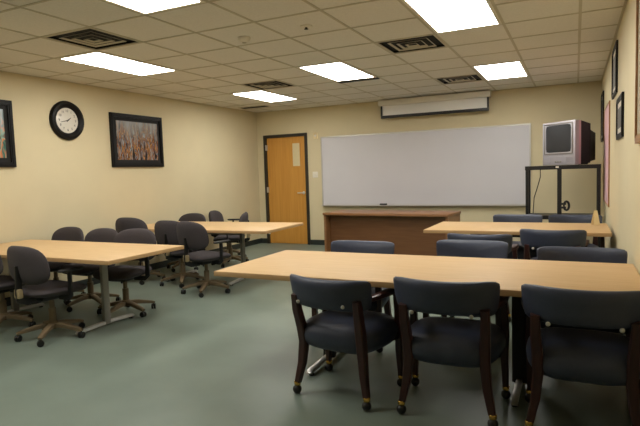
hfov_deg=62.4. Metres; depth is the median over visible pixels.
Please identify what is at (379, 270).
meeting table
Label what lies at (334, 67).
ceiling light
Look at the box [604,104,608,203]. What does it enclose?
poster
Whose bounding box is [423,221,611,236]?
meeting table
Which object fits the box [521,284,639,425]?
chair
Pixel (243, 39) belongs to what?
smoke detector
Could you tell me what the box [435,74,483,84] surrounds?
ceiling vent
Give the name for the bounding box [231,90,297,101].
ceiling light
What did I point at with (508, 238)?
chair
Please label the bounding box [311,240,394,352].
chair
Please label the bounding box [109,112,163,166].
framed picture
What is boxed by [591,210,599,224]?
card
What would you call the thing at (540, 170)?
power cord
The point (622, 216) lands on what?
wall
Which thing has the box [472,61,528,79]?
ceiling light
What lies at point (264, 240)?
baseboard
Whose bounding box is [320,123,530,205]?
whiteboard
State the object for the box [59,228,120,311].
office chair
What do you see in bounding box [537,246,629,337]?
chair
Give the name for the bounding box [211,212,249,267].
office chair
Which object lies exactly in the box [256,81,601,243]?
wall
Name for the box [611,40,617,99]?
framed certificate
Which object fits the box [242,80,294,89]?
ceiling vent
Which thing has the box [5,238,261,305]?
baseboard
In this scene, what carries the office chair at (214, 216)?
on the floor
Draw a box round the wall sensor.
[313,132,317,138]
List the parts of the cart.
post, post, post, post, post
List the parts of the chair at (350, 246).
leg, seat, backrest, leg, leg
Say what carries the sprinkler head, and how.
attached to the ceiling
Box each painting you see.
[0,109,6,157]
[116,120,158,159]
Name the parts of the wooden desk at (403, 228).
panel, panel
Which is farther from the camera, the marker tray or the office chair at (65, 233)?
the marker tray
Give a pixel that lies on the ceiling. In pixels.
(557, 42)
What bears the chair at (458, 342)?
on the floor
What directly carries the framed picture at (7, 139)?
attached to the wall at (211, 152)
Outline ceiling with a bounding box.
[0,0,627,112]
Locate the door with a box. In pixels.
[263,133,310,244]
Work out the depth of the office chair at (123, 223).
6.98 m
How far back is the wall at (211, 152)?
7.37 m
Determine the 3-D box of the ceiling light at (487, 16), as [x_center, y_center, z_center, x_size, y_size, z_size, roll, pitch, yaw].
[1.088,-1.683,4.266,0.584,0.116,1.193,0,5,26]
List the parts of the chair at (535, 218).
backrest, seat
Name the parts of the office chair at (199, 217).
backrest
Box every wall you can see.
[0,71,260,297]
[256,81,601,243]
[601,0,639,274]
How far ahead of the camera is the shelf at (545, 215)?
7.46 m
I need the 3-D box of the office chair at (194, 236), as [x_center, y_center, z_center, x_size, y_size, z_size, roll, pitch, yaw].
[-1.392,0.522,6.428,0.635,0.896,0.642,2,5,38]
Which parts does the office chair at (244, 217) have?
seat, backrest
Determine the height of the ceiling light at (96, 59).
0.116 m
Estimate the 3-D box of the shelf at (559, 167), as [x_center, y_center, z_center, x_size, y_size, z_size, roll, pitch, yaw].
[3.369,-0.636,7.339,0.939,0.054,0.409,0,5,26]
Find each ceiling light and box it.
[57,51,177,75]
[103,0,204,14]
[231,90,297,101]
[296,62,379,82]
[401,0,501,33]
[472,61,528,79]
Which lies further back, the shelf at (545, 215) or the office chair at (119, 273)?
the shelf at (545, 215)
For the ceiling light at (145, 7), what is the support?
attached to the ceiling
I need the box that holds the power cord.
[533,170,540,212]
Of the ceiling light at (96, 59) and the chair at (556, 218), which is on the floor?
the chair at (556, 218)
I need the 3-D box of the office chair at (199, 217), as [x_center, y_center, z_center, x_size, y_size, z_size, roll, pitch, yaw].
[-2.084,0.442,8.142,0.635,0.840,0.642,0,5,26]
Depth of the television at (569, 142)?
7.20 m
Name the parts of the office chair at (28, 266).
backrest, seat plate, seat, arm post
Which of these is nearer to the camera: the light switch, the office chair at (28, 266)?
the office chair at (28, 266)
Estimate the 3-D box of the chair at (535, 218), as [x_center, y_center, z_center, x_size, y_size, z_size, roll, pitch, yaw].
[2.406,0.439,6.481,0.626,0.810,0.616,0,5,26]
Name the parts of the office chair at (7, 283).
backrest, seat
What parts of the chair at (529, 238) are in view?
leg, backrest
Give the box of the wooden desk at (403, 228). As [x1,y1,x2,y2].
[323,210,460,255]
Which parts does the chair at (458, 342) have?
leg, leg, backrest, seat, leg, armrest, leg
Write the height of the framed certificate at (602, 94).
0.700 m
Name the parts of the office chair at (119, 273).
seat, seat plate, backrest, arm post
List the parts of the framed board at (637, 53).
board panel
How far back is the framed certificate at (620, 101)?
4.59 m
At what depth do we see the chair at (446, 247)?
4.38 m
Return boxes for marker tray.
[321,205,525,205]
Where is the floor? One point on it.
(219, 358)
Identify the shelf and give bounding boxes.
[525,164,600,169]
[530,213,592,218]
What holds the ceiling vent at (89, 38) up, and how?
in the ceiling
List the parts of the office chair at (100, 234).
seat, backrest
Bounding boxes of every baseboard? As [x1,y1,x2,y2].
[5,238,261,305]
[261,238,324,244]
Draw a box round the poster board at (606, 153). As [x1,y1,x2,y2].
[603,100,609,206]
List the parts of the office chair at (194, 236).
backrest, seat plate, seat, arm post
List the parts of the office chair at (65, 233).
seat, backrest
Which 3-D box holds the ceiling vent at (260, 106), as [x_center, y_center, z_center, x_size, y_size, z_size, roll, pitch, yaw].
[-1.222,-1.976,9.854,0.600,0.010,0.200,0,5,26]
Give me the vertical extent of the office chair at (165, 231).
0.870 m
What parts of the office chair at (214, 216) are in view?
backrest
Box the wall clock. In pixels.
[49,101,83,139]
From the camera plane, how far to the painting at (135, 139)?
7.83 m
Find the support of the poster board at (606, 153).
attached to the wall at (622, 216)
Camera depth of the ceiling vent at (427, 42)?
5.42 m
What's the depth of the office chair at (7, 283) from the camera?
5.12 m
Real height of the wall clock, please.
0.500 m
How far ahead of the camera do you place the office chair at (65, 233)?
6.38 m
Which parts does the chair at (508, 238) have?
backrest, armrest, leg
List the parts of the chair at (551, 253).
backrest, seat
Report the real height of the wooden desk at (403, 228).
0.740 m
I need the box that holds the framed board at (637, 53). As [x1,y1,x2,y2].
[634,0,639,143]
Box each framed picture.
[0,99,16,166]
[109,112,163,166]
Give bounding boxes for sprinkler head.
[300,24,311,29]
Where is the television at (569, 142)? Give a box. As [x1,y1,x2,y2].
[543,119,595,165]
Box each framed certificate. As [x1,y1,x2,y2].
[601,91,603,141]
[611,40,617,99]
[616,92,623,139]
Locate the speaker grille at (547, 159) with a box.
[545,157,571,162]
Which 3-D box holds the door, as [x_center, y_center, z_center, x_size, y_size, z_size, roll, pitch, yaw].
[-0.653,-0.474,10.621,0.990,2.200,0.156,0,5,26]
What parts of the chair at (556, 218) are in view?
backrest, leg, leg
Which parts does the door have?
vision frame, vision pane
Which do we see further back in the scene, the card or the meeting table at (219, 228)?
the meeting table at (219, 228)
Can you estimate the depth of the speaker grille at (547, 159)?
7.32 m
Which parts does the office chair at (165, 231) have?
backrest, seat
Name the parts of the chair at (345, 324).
leg, leg, backrest, seat, leg, armrest, leg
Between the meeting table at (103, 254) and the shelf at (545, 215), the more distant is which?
the shelf at (545, 215)
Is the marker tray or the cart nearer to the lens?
the cart
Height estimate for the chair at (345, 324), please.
0.780 m
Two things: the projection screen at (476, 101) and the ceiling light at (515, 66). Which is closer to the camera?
the ceiling light at (515, 66)
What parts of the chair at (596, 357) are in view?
leg, leg, backrest, seat, leg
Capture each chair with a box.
[0,256,35,326]
[7,246,86,346]
[36,227,85,303]
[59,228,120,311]
[93,228,156,316]
[115,217,165,284]
[154,220,205,287]
[167,213,205,271]
[176,221,230,297]
[209,210,245,254]
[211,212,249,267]
[290,274,403,410]
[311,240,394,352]
[393,276,510,425]
[423,239,508,356]
[447,233,517,321]
[493,214,542,258]
[520,229,589,259]
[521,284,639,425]
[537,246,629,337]
[548,214,604,247]
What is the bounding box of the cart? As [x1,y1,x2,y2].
[525,164,600,247]
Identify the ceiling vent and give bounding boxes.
[43,28,140,50]
[240,105,270,108]
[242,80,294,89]
[376,35,446,53]
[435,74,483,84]
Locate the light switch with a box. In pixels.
[313,172,317,177]
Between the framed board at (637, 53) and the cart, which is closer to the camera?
the framed board at (637, 53)
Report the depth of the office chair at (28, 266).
4.57 m
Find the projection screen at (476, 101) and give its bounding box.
[378,90,490,118]
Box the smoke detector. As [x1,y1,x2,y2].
[238,36,250,43]
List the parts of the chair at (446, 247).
backrest, leg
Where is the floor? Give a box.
[0,243,632,425]
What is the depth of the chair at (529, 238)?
4.94 m
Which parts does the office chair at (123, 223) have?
backrest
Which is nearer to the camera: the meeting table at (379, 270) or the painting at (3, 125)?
the meeting table at (379, 270)
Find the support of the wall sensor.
attached to the wall at (537, 106)
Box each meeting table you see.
[0,239,183,334]
[146,221,302,285]
[214,250,639,406]
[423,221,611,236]

